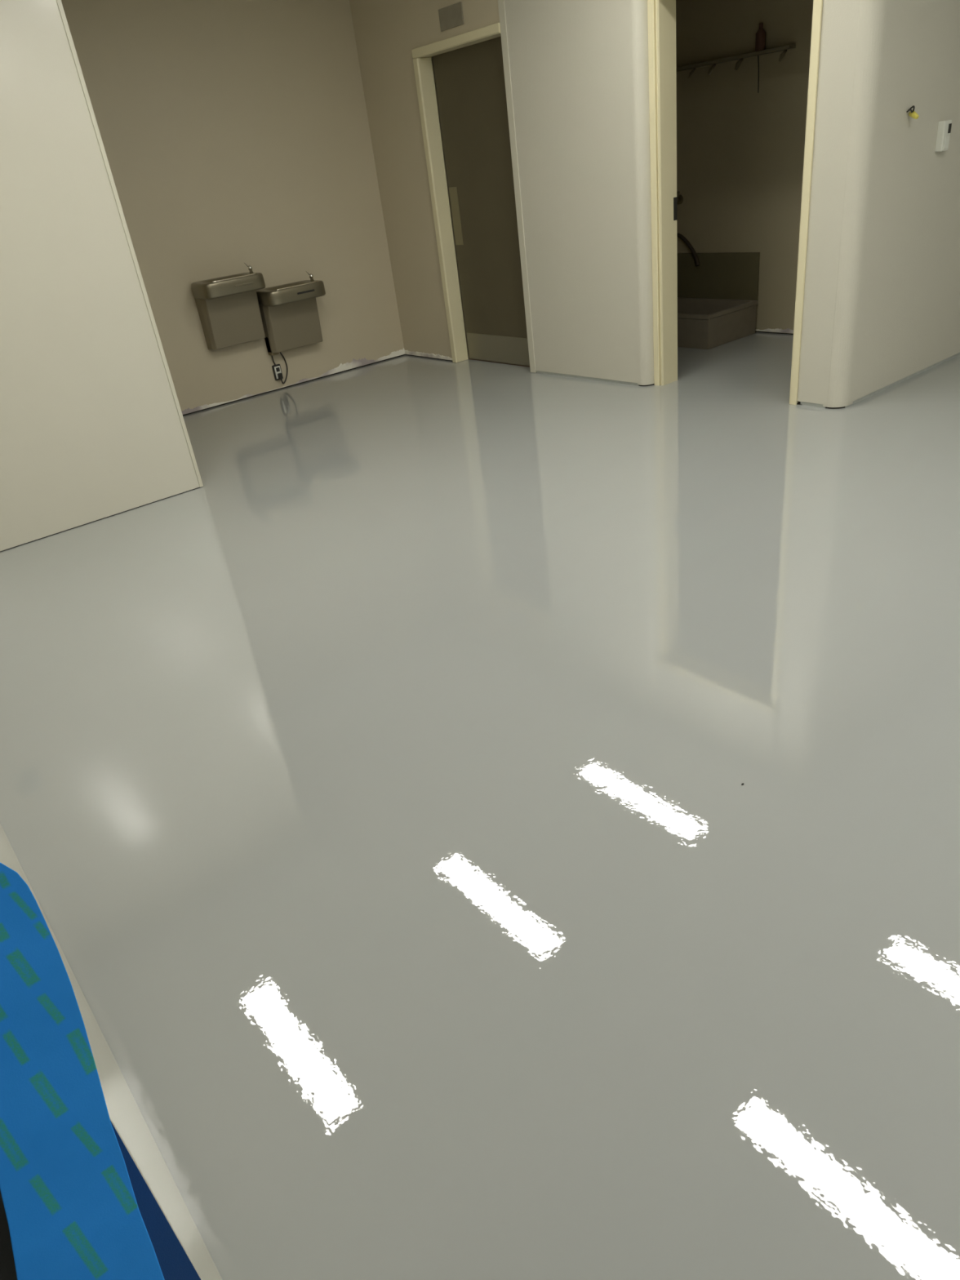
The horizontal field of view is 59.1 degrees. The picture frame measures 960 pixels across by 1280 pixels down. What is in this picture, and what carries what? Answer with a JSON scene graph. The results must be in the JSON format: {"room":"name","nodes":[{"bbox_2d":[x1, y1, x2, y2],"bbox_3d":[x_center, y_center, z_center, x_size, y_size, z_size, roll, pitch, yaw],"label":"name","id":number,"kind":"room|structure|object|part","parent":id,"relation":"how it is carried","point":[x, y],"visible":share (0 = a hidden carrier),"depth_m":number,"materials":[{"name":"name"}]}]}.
{"room":"building corridor","nodes":[
{"label":"building corridor","id":0,"kind":"room"},
{"bbox_2d":[0,0,199,551],"bbox_3d":[-2.437,-1.770,3.869,1.631,2.735,0.120,-27,35,-30],"label":"wall","id":1,"kind":"structure","parent":0,"point":[91,429],"depth_m":4.22,"materials":[{"name":"paint"}]},
{"bbox_2d":[0,487,199,551],"bbox_3d":[-2.267,-0.580,4.525,1.621,0.006,0.076,-27,35,-30],"label":"baseboard","id":2,"kind":"structure","parent":1,"relation":"attached to","point":[197,487],"depth_m":4.61,"materials":[{"name":"black"}]},
{"bbox_2d":[56,0,203,487],"bbox_3d":[-1.814,-2.089,4.280,0.020,2.736,0.131,-27,35,-30],"label":"trim","id":3,"kind":"structure","parent":1,"relation":"attached to","point":[59,2],"depth_m":4.24,"materials":[{"name":"beige"}]},
{"bbox_2d":[0,822,222,1279],"bbox_3d":[-1.742,-0.759,1.920,0.071,2.736,4.400,-27,35,-30],"label":"wall","id":4,"kind":"structure","parent":0,"point":[125,1114],"depth_m":1.02,"materials":[{"name":"paint"}]},
{"bbox_2d":[0,862,200,1279],"bbox_3d":[-0.257,0.563,0.669,0.141,0.933,0.089,-27,35,-30],"label":"tape","id":5,"kind":"object","parent":4,"relation":"attached to","point":[77,1206],"visible":1,"depth_m":0.55,"materials":[{"name":"blue plastic"}]},
{"bbox_2d":[61,0,404,411],"bbox_3d":[-1.893,-3.263,6.362,2.900,2.730,0.125,-27,35,-30],"label":"wall","id":6,"kind":"structure","parent":0,"point":[234,133],"depth_m":6.29,"materials":[{"name":"beige paint"}]},
{"bbox_2d":[191,262,265,350],"bbox_3d":[-1.862,-2.524,6.407,0.489,0.559,0.318,-27,35,-30],"label":"fountain","id":7,"kind":"object","parent":6,"relation":"attached to","point":[228,307],"visible":1,"depth_m":6.41,"materials":[{"name":"brown paint"}]},
{"bbox_2d":[191,272,265,299],"bbox_3d":[-1.881,-2.654,6.335,0.489,0.114,0.310,-27,35,-30],"label":"basin","id":8,"kind":"object","parent":7,"relation":"in","point":[226,286],"depth_m":6.23,"materials":[{"name":"silver metal"}]},
{"bbox_2d":[271,364,283,380],"bbox_3d":[-1.655,-2.193,6.940,0.070,0.120,0.030,-27,35,-30],"label":"wall outlet","id":9,"kind":"object","parent":6,"relation":"attached to","point":[276,368],"visible":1,"depth_m":6.92,"materials":[{"name":"grey plastic"}]},
{"bbox_2d":[277,351,288,383],"bbox_3d":[-1.621,-2.232,6.936,0.037,0.262,0.120,11,35,30],"label":"power cord","id":10,"kind":"object","parent":9,"relation":"attached to","point":[279,375],"visible":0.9,"depth_m":6.94,"materials":[{"name":"grey plastic"}]},
{"bbox_2d":[256,272,325,355],"bbox_3d":[-1.470,-2.593,6.723,0.502,0.569,0.318,-27,35,-30],"label":"fountain","id":11,"kind":"object","parent":6,"relation":"attached to","point":[289,312],"visible":0.96,"depth_m":6.72,"materials":[{"name":"brown paint"}]},
{"bbox_2d":[256,280,325,306],"bbox_3d":[-1.490,-2.728,6.649,0.502,0.114,0.310,-27,35,-30],"label":"basin","id":12,"kind":"object","parent":11,"relation":"in","point":[287,294],"depth_m":6.54,"materials":[{"name":"silver metal"}]},
{"bbox_2d":[182,347,405,415],"bbox_3d":[-1.765,-2.059,7.003,2.800,0.012,0.098,-27,35,-30],"label":"baseboard","id":13,"kind":"structure","parent":6,"relation":"attached to","point":[402,354],"depth_m":7.07,"materials":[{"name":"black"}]},
{"bbox_2d":[349,0,499,358],"bbox_3d":[-0.242,-3.521,6.416,0.148,2.730,1.715,-27,35,-30],"label":"wall","id":14,"kind":"structure","parent":0,"point":[386,32],"depth_m":6.60,"materials":[{"name":"beige paint"}]},
{"bbox_2d":[404,350,452,360],"bbox_3d":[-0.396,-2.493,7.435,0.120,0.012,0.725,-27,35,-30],"label":"baseboard","id":15,"kind":"structure","parent":14,"relation":"attached to","point":[406,354],"depth_m":7.41,"materials":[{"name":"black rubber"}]},
{"bbox_2d":[438,1,464,31],"bbox_3d":[-0.194,-4.176,5.678,0.010,0.121,0.250,-27,35,-30],"label":"door sign","id":16,"kind":"object","parent":14,"relation":"attached to","point":[451,16],"visible":1,"depth_m":5.67,"materials":[{"name":"grey plastic"}]},
{"bbox_2d":[411,22,529,366],"bbox_3d":[0.011,-3.163,6.300,0.178,2.185,0.964,-27,35,-30],"label":"door","id":17,"kind":"structure","parent":14,"relation":"in","point":[468,67],"depth_m":6.32,"materials":[{"name":"beige paint"}]},
{"bbox_3d":[-0.290,-3.273,6.625,0.132,2.128,0.055,-27,35,-30],"label":"frame","id":18,"kind":"part","parent":17,"relation":"part of","materials":[{"name":"beige paint"}]},
{"bbox_3d":[-0.184,-3.289,6.580,0.002,0.405,0.097,-27,35,-30],"label":"push plate","id":19,"kind":"part","parent":17,"relation":"part of","materials":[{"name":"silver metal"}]},
{"bbox_3d":[0.176,-2.326,6.781,0.002,0.206,0.872,-27,35,-30],"label":"kick plate","id":20,"kind":"part","parent":17,"relation":"part of","materials":[{"name":"silver metal"}]},
{"bbox_2d":[468,358,529,367],"bbox_3d":[0.197,-2.236,6.846,0.008,0.005,0.920,-27,35,-30],"label":"trim","id":21,"kind":"structure","parent":14,"relation":"attached to","point":[468,358],"depth_m":6.89,"materials":[{"name":"brown"}]},
{"bbox_2d":[497,0,537,373],"bbox_3d":[0.253,-3.219,5.771,0.038,2.737,0.055,-27,35,-30],"label":"trim","id":22,"kind":"structure","parent":14,"relation":"attached to","point":[501,7],"depth_m":5.79,"materials":[{"name":"beige"}]},
{"bbox_2d":[0,332,959,1279],"bbox_3d":[2.223,-0.317,3.100,11.200,0.120,12.200,-27,35,-30],"label":"floor","id":23,"kind":"structure","parent":0,"point":[372,793],"depth_m":2.16,"materials":[{"name":"grey paint"}]},
{"bbox_2d":[504,0,653,383],"bbox_3d":[0.678,-3.098,5.438,0.247,2.721,1.129,-27,35,-30],"label":"wall pier","id":24,"kind":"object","parent":23,"relation":"on","point":[580,69],"visible":0.91,"depth_m":5.39,"materials":[{"name":"white paint"}]},
{"bbox_2d":[537,370,639,386],"bbox_3d":[0.769,-1.889,6.081,0.076,0.020,0.985,-27,35,-30],"label":"trim","id":25,"kind":"structure","parent":24,"relation":"attached to","point":[538,371],"depth_m":6.04,"materials":[{"name":"grey plastic"}]},
{"bbox_2d":[637,382,653,385],"bbox_3d":[1.132,-1.737,5.715,0.110,0.010,0.088,-27,35,-30],"label":"trim","id":26,"kind":"structure","parent":24,"relation":"attached to","point":[653,382],"depth_m":5.68,"materials":[{"name":"grey plastic"}]},
{"bbox_2d":[677,297,757,349],"bbox_3d":[1.683,-2.549,6.792,0.605,0.245,0.830,-27,35,-30],"label":"sink","id":27,"kind":"object","parent":23,"relation":"on","point":[703,323],"visible":0.55,"depth_m":6.52,"materials":[{"name":"stone"}]},
{"bbox_2d":[675,0,813,333],"bbox_3d":[2.212,-3.591,5.946,0.120,2.732,2.720,-27,35,-30],"label":"wall","id":28,"kind":"structure","parent":0,"point":[740,148],"depth_m":6.21,"materials":[{"name":"paint"}]},
{"bbox_2d":[676,191,683,204],"bbox_3d":[1.495,-3.611,6.765,0.242,0.258,0.262,-4,30,6],"label":"faucet","id":29,"kind":"object","parent":28,"relation":"attached to","point":[679,197],"visible":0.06,"depth_m":6.77,"materials":[{"name":"gold metal"}]},
{"bbox_3d":[1.563,-3.515,6.707,0.022,0.066,0.052,-12,30,-8],"label":"handle","id":30,"kind":"part","parent":29,"relation":"part of","materials":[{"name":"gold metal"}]},
{"bbox_2d":[676,252,759,301],"bbox_3d":[1.877,-2.932,6.833,0.016,0.350,0.855,-27,35,-30],"label":"guard","id":31,"kind":"object","parent":28,"relation":"attached to","point":[722,275],"visible":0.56,"depth_m":6.77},
{"bbox_2d":[676,232,699,266],"bbox_3d":[1.595,-3.092,6.956,0.432,0.454,0.144,7,32,24],"label":"hose","id":32,"kind":"object","parent":31,"relation":"hanging from","point":[682,237],"visible":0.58,"depth_m":6.83,"materials":[{"name":"brown rubber"}]},
{"bbox_2d":[675,44,795,78],"bbox_3d":[1.713,-4.124,6.097,0.075,0.085,1.200,-27,35,-30],"label":"rail","id":33,"kind":"object","parent":28,"relation":"attached to","point":[784,48],"visible":0.81,"depth_m":5.96,"materials":[{"name":"black metal"}]},
{"bbox_2d":[757,55,759,93],"bbox_3d":[1.946,-3.956,5.925,0.015,0.222,0.008,4,31,20],"label":"hanging cord","id":34,"kind":"object","parent":33,"relation":"hanging from","point":[757,55],"visible":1,"depth_m":5.92,"materials":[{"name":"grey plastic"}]},
{"bbox_2d":[755,22,765,51],"bbox_3d":[1.917,-4.117,5.788,0.066,0.158,0.066,-27,35,-30],"label":"bottle","id":35,"kind":"object","parent":33,"relation":"on","point":[760,42],"visible":0.98,"depth_m":5.77,"materials":[{"name":"brown plastic"}]},
{"bbox_2d":[755,328,793,334],"bbox_3d":[2.385,-2.375,6.555,0.034,0.010,2.600,-27,35,-30],"label":"baseboard","id":36,"kind":"structure","parent":28,"relation":"attached to","point":[755,331],"depth_m":6.62,"materials":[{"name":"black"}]},
{"bbox_2d":[797,0,959,405],"bbox_3d":[3.510,-3.412,5.302,4.561,2.719,0.285,-27,35,-30],"label":"wall","id":37,"kind":"structure","parent":0,"point":[882,301],"depth_m":4.41,"materials":[{"name":"white paint"}]},
{"bbox_2d":[800,401,825,408],"bbox_3d":[1.937,-1.351,4.848,0.055,0.022,0.195,-27,35,-30],"label":"trim","id":38,"kind":"structure","parent":37,"relation":"attached to","point":[803,403],"depth_m":4.85,"materials":[{"name":"grey plastic"}]},
{"bbox_2d":[825,406,844,408],"bbox_3d":[2.009,-1.320,4.786,0.076,0.010,0.104,-27,35,-30],"label":"baseboard","id":39,"kind":"structure","parent":37,"relation":"attached to","point":[825,406],"depth_m":4.76,"materials":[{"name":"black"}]},
{"bbox_2d":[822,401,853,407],"bbox_3d":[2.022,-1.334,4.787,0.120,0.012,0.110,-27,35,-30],"label":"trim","id":40,"kind":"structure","parent":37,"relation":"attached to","point":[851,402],"depth_m":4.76,"materials":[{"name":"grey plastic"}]},
{"bbox_2d":[844,352,959,407],"bbox_3d":[3.764,-2.207,5.912,4.500,0.022,0.056,-27,35,-30],"label":"trim","id":41,"kind":"structure","parent":37,"relation":"attached to","point":[958,353],"depth_m":5.07,"materials":[{"name":"grey plastic"}]},
{"bbox_2d":[906,105,919,119],"bbox_3d":[2.152,-2.620,4.208,0.038,0.060,0.069,-14,30,-12],"label":"connector","id":42,"kind":"object","parent":37,"relation":"attached to","point":[913,113],"visible":1,"depth_m":4.20,"materials":[{"name":"yellow plastic"}]},
{"bbox_2d":[934,120,951,151],"bbox_3d":[2.445,-2.657,4.467,0.075,0.140,0.042,-27,35,-30],"label":"thermostat","id":43,"kind":"object","parent":37,"relation":"attached to","point":[944,131],"visible":1,"depth_m":4.45,"materials":[{"name":"white plastic"}]},
{"bbox_3d":[1.243,-3.696,4.154,0.180,0.565,1.135,-27,35,-30],"label":"wall header","id":44,"kind":"structure","parent":0,"visible":0},
{"bbox_2d":[647,0,822,404],"bbox_3d":[1.426,-2.507,4.806,0.209,2.180,1.084,-27,35,-30],"label":"door frame","id":45,"kind":"structure","parent":44,"relation":"in","point":[661,14],"depth_m":4.93,"materials":[{"name":"beige paint"}]},
{"bbox_3d":[1.126,-2.655,5.190,0.163,2.130,0.068,-27,35,-30],"label":"frame","id":46,"kind":"part","parent":45,"relation":"part of","materials":[{"name":"beige paint"}]},
{"bbox_3d":[1.199,-2.652,5.212,0.033,0.127,0.008,-27,35,-30],"label":"strike plate","id":47,"kind":"part","parent":45,"relation":"part of","materials":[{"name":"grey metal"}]},
{"bbox_3d":[1.762,-2.326,4.456,0.189,2.130,0.050,-27,35,-30],"label":"frame","id":48,"kind":"part","parent":45,"relation":"part of","materials":[{"name":"beige paint"}]}
]}

